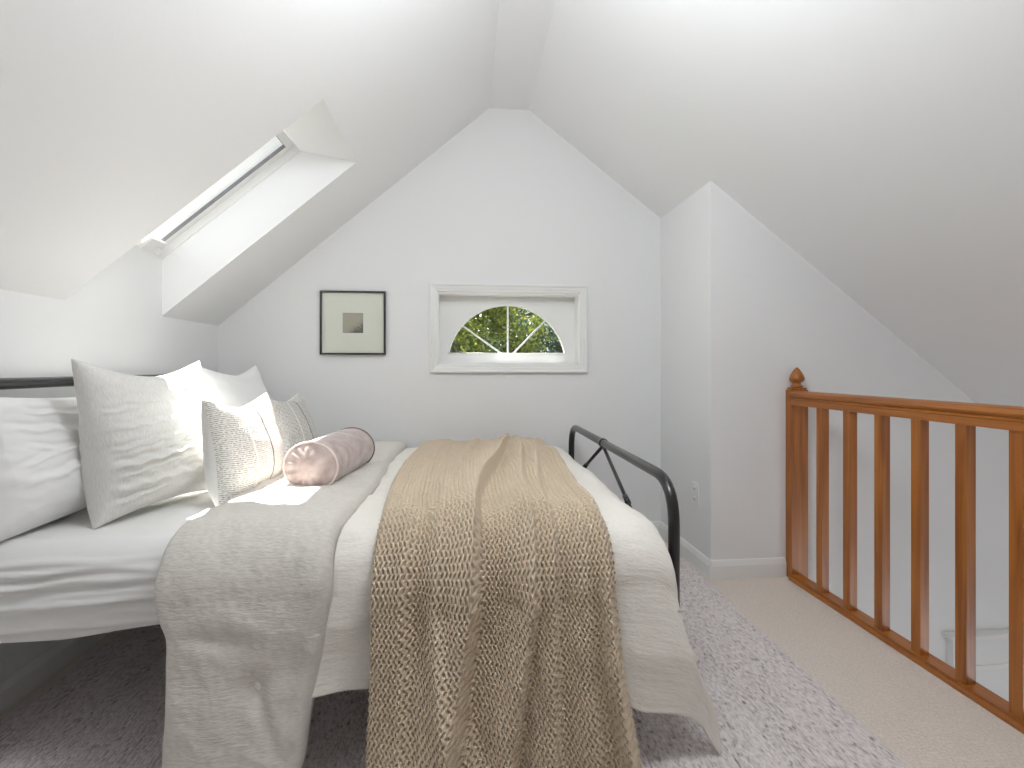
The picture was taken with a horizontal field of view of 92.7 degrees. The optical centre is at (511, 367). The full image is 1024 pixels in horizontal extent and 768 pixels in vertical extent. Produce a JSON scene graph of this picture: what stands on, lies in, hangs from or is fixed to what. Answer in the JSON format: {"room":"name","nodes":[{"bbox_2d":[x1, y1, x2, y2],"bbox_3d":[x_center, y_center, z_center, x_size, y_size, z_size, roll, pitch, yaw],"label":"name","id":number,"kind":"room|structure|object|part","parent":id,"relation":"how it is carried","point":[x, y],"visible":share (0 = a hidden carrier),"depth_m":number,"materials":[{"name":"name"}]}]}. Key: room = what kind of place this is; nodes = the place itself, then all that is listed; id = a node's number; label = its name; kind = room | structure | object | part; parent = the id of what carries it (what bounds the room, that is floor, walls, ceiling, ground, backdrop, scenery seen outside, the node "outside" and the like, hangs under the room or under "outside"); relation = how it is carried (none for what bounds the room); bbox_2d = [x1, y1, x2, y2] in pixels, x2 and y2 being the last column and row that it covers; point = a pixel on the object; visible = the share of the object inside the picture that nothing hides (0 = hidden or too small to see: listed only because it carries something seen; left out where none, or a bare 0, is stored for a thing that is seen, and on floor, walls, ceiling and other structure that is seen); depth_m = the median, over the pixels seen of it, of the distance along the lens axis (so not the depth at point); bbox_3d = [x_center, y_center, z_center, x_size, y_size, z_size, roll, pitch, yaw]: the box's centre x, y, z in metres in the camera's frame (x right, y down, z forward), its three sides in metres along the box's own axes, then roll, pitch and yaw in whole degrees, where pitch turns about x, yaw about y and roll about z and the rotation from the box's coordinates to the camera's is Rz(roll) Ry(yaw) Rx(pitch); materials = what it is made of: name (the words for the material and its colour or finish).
{"room":"bedroom","nodes":[
{"label":"bedroom","id":0,"kind":"room"},
{"bbox_2d":[0,245,217,680],"bbox_3d":[-1.396,0.300,0.070,0.080,1.601,5.403,0,0,-5],"label":"wall","id":1,"kind":"structure","parent":0,"point":[115,321],"depth_m":1.80,"materials":[{"name":"white paint"}]},
{"bbox_2d":[0,632,110,714],"bbox_3d":[-1.350,0.956,0.074,0.013,0.088,5.203,0,0,-5],"label":"baseboard","id":2,"kind":"structure","parent":1,"relation":"attached to","point":[26,679],"depth_m":1.54,"materials":[{"name":"white paint"}]},
{"bbox_2d":[0,0,498,325],"bbox_3d":[-0.630,-0.868,0.143,1.500,1.318,5.403,0,0,-5],"label":"ceiling","id":3,"kind":"structure","parent":0,"point":[116,116],"depth_m":1.44,"materials":[{"name":"white paint"}]},
{"bbox_2d":[136,130,299,258],"bbox_3d":[-1.271,-0.774,1.932,0.740,0.654,0.590,0,0,-5],"label":"window","id":4,"kind":"structure","parent":3,"relation":"in","point":[252,171],"depth_m":2.17,"materials":[{"name":"white plastic"}]},
{"bbox_2d":[162,151,355,315],"bbox_3d":[-1.168,-0.641,2.233,0.904,0.929,0.050,0,0,-5],"label":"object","id":5,"kind":"structure","parent":3,"relation":"attached to","point":[228,235],"depth_m":2.20,"materials":[{"name":"white paint"}]},
{"bbox_2d":[284,85,365,165],"bbox_3d":[-0.801,-0.985,1.977,0.282,0.080,0.630,0,0,-5],"label":"trim","id":6,"kind":"structure","parent":3,"relation":"attached to","point":[323,130],"depth_m":2.01,"materials":[{"name":"white paint"}]},
{"bbox_2d":[218,108,660,520],"bbox_3d":[-0.356,-0.208,2.847,2.717,2.617,0.130,0,0,-5],"label":"wall","id":7,"kind":"structure","parent":0,"point":[507,199],"depth_m":2.80,"materials":[{"name":"white paint"}]},
{"bbox_2d":[320,290,385,354],"bbox_3d":[-0.884,-0.246,2.720,0.356,0.355,0.022,0,0,-5],"label":"framed print","id":8,"kind":"object","parent":7,"relation":"attached to","point":[351,322],"visible":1,"depth_m":2.72,"materials":[{"name":"white paper"}]},
{"bbox_2d":[343,313,362,332],"bbox_3d":[-0.887,-0.246,2.722,0.112,0.112,0.001,0,0,-5],"label":"print","id":9,"kind":"object","parent":8,"relation":"attached to","point":[352,322],"depth_m":2.72},
{"bbox_2d":[429,283,587,372],"bbox_3d":[-0.021,-0.222,2.873,0.911,0.509,0.162,0,0,-5],"label":"window","id":10,"kind":"structure","parent":7,"relation":"in","point":[566,313],"depth_m":2.87,"materials":[{"name":"white paint"}]},
{"bbox_3d":[-0.026,-0.222,2.932,0.815,0.405,0.045,0,0,-5],"label":"arched panel","id":11,"kind":"part","parent":10,"relation":"part of","materials":[{"name":"white plastic"}]},
{"bbox_2d":[650,521,659,533],"bbox_3d":[-0.359,0.956,2.775,2.497,0.088,0.013,0,0,-5],"label":"baseboard","id":12,"kind":"structure","parent":7,"relation":"attached to","point":[656,524],"depth_m":2.89,"materials":[{"name":"white paint"}]},
{"bbox_2d":[0,540,1023,767],"bbox_3d":[0.062,1.110,0.208,3.049,0.220,5.403,0,0,-5],"label":"floor","id":13,"kind":"structure","parent":0,"point":[923,720],"depth_m":1.54,"materials":[{"name":"carpet"}]},
{"bbox_2d":[0,555,908,767],"bbox_3d":[-0.222,0.994,1.471,2.436,0.011,2.130,0,0,-5],"label":"woven rug","id":14,"kind":"object","parent":13,"relation":"on","point":[108,710],"visible":0.21,"depth_m":1.37,"materials":[{"name":"carpet"}]},
{"bbox_2d":[0,374,679,628],"bbox_3d":[-0.538,0.509,2.007,1.931,0.958,1.406,0,0,-5],"label":"bed","id":15,"kind":"object","parent":14,"relation":"on","point":[659,474],"visible":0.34,"depth_m":1.49,"materials":[{"name":"black metal"}]},
{"bbox_3d":[-1.483,0.509,1.917,0.032,0.958,1.406,0,0,-5],"label":"headboard","id":16,"kind":"part","parent":15,"relation":"part of","materials":[{"name":"black metal"}]},
{"bbox_2d":[0,491,214,642],"bbox_3d":[-0.560,0.548,1.914,1.777,0.237,1.411,0,0,-5],"label":"mattress","id":17,"kind":"object","parent":15,"relation":"on","point":[62,578],"visible":0.06,"depth_m":1.19,"materials":[{"name":"white fabric"}]},
{"bbox_2d":[0,397,86,541],"bbox_3d":[-1.306,0.249,1.485,0.257,0.368,0.662,0,0,-5],"label":"bed pillow","id":18,"kind":"object","parent":17,"relation":"on","point":[41,482],"visible":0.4,"depth_m":1.26,"materials":[{"name":"fabric"}]},
{"bbox_2d":[71,358,207,528],"bbox_3d":[-1.097,0.205,1.513,0.243,0.457,0.430,0,0,10],"label":"sham","id":19,"kind":"object","parent":17,"relation":"on","point":[140,446],"visible":0.91,"depth_m":1.38,"materials":[{"name":"white fabric"}]},
{"bbox_2d":[202,366,269,407],"bbox_3d":[-1.221,0.212,2.225,0.220,0.442,0.531,0,0,-5],"label":"sham","id":20,"kind":"object","parent":17,"relation":"on","point":[238,391],"visible":0.35,"depth_m":2.09,"materials":[{"name":"fabric"}]},
{"bbox_2d":[201,393,284,506],"bbox_3d":[-0.896,0.265,1.655,0.178,0.337,0.433,0,0,-5],"label":"striped cushion","id":21,"kind":"object","parent":17,"relation":"on","point":[243,448],"visible":0.93,"depth_m":1.51,"materials":[{"name":"white fabric"}]},
{"bbox_2d":[270,393,317,454],"bbox_3d":[-0.989,0.279,2.215,0.165,0.307,0.444,0,0,-5],"label":"striped cushion","id":22,"kind":"object","parent":17,"relation":"on","point":[294,422],"visible":0.52,"depth_m":2.10,"materials":[{"name":"white fabric"}]},
{"bbox_2d":[154,441,719,767],"bbox_3d":[-0.254,0.678,1.929,1.346,0.606,1.619,0,0,-8],"label":"duvet","id":23,"kind":"object","parent":17,"relation":"on","point":[262,597],"visible":0.49,"depth_m":1.14,"materials":[{"name":"fabric"}]},
{"bbox_2d":[282,427,374,485],"bbox_3d":[-0.653,0.320,1.787,0.188,0.155,0.419,0,0,2],"label":"bolster","id":24,"kind":"object","parent":23,"relation":"on","point":[324,460],"visible":0.98,"depth_m":1.60,"materials":[{"name":"fabric"}]},
{"bbox_2d":[365,433,641,767],"bbox_3d":[-0.096,0.640,1.879,0.675,0.644,1.778,0,0,-5],"label":"knitted throw","id":25,"kind":"object","parent":23,"relation":"on","point":[495,639],"visible":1,"depth_m":1.12,"materials":[{"name":"beige fabric"}]},
{"bbox_3d":[-0.475,0.656,1.323,1.895,0.037,0.030,0,0,-5],"label":"rail","id":26,"kind":"part","parent":15,"relation":"part of","materials":[{"name":"black metal"}]},
{"bbox_3d":[0.371,0.492,2.440,0.015,0.308,0.606,0,0,-5],"label":"brace rod","id":27,"kind":"part","parent":15,"relation":"part of","materials":[{"name":"black metal"}]},
{"bbox_3d":[0.427,0.492,1.842,0.015,0.308,0.606,0,0,-5],"label":"brace rod","id":28,"kind":"part","parent":15,"relation":"part of","materials":[{"name":"black metal"}]},
{"bbox_3d":[0.403,0.652,2.096,0.032,0.672,1.406,0,0,-5],"label":"footboard","id":29,"kind":"part","parent":15,"relation":"part of","materials":[{"name":"black metal"}]},
{"bbox_2d":[786,367,1023,733],"bbox_3d":[1.474,0.500,0.908,0.100,1.000,2.910,0,0,-5],"label":"railing","id":30,"kind":"object","parent":13,"relation":"on","point":[965,416],"visible":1,"depth_m":1.67,"materials":[{"name":"brown wood"}]},
{"bbox_3d":[1.356,0.548,2.326,0.084,0.903,0.044,0,0,-5],"label":"newel post","id":31,"kind":"part","parent":30,"relation":"part of","materials":[{"name":"brown wood"}]},
{"bbox_3d":[1.466,0.144,0.925,0.064,0.068,2.765,0,0,-5],"label":"handrail","id":32,"kind":"part","parent":30,"relation":"part of","materials":[{"name":"brown wood"}]},
{"bbox_3d":[1.466,0.988,0.925,0.068,0.024,2.765,0,0,-5],"label":"rail","id":33,"kind":"part","parent":30,"relation":"part of","materials":[{"name":"brown wood"}]},
{"bbox_2d":[490,0,555,109],"bbox_3d":[0.231,-1.517,0.225,0.288,0.060,5.403,0,0,-5],"label":"ceiling","id":34,"kind":"structure","parent":0,"point":[522,25],"depth_m":2.29,"materials":[{"name":"white paint"}]},
{"bbox_2d":[661,181,730,559],"bbox_3d":[0.960,0.137,2.619,0.100,2.079,0.613,0,0,-5],"label":"wall","id":35,"kind":"structure","parent":0,"point":[696,234],"depth_m":2.41,"materials":[{"name":"white paint"}]},
{"bbox_2d":[660,521,711,579],"bbox_3d":[0.905,0.956,2.598,0.013,0.088,0.606,0,0,-5],"label":"baseboard","id":36,"kind":"structure","parent":35,"relation":"attached to","point":[689,552],"depth_m":2.47,"materials":[{"name":"white paint"}]},
{"bbox_2d":[692,481,698,507],"bbox_3d":[0.921,0.640,2.460,0.008,0.116,0.070,0,0,-5],"label":"wall outlet","id":37,"kind":"object","parent":35,"relation":"attached to","point":[695,487],"visible":1,"depth_m":2.45,"materials":[{"name":"white plastic"}]},
{"bbox_2d":[529,0,1023,406],"bbox_3d":[1.780,-0.402,0.372,2.885,2.250,5.403,0,0,-5],"label":"ceiling","id":38,"kind":"structure","parent":0,"point":[880,141],"depth_m":1.79,"materials":[{"name":"white paint"}]},
{"bbox_2d":[711,198,1008,662],"bbox_3d":[1.929,1.337,2.447,1.996,4.326,0.113,0,0,-5],"label":"wall","id":39,"kind":"structure","parent":0,"point":[786,315],"depth_m":2.37,"materials":[{"name":"white paint"}]},
{"bbox_2d":[942,629,1008,641],"bbox_3d":[2.533,1.325,2.441,0.795,0.019,0.060,0,0,-5],"label":"trim","id":40,"kind":"structure","parent":39,"relation":"attached to","point":[996,633],"depth_m":2.40,"materials":[{"name":"white paint"}]},
{"bbox_2d":[946,638,1008,701],"bbox_3d":[2.542,1.867,2.449,0.775,1.065,0.045,0,0,-5],"label":"trim","id":41,"kind":"structure","parent":39,"relation":"attached to","point":[992,651],"depth_m":2.41,"materials":[{"name":"white paint"}]},
{"bbox_3d":[3.195,2.033,0.208,0.100,2.934,4.810,0,0,-5],"label":"wall","id":42,"kind":"structure","parent":0,"visible":0},
{"bbox_2d":[953,663,1008,670],"bbox_3d":[2.544,1.478,2.425,0.775,0.025,0.013,0,0,-5],"label":"trim","id":43,"kind":"structure","parent":42,"relation":"attached to","point":[1002,665],"depth_m":2.40,"materials":[{"name":"white paint"}]},
{"label":"outside","id":44,"kind":"structure","parent":0,"visible":0},
{"bbox_3d":[-3.001,4.050,31.558,80.000,0.100,56.600,0,0,-5],"label":"ground","id":45,"kind":"structure","parent":44,"visible":0},
{"bbox_2d":[450,307,554,352],"bbox_3d":[-0.105,0.571,10.534,6.738,6.866,6.568,0,0,-42],"label":"leafy tree","id":46,"kind":"object","parent":45,"relation":"on","point":[521,312],"visible":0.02,"depth_m":8.72,"materials":[{"name":"green plant"}]},
{"bbox_2d":[450,306,556,352],"bbox_3d":[-0.483,1.266,6.156,2.160,5.475,1.980,0,0,38],"label":"leafy tree","id":47,"kind":"object","parent":45,"relation":"on","point":[490,320],"visible":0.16,"depth_m":5.99,"materials":[{"name":"green plant"}]},
{"bbox_2d":[509,311,562,352],"bbox_3d":[1.056,1.117,7.075,2.572,5.774,2.257,0,0,-38],"label":"leafy tree","id":48,"kind":"object","parent":45,"relation":"on","point":[557,346],"visible":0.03,"depth_m":6.88,"materials":[{"name":"green plant"}]}
]}

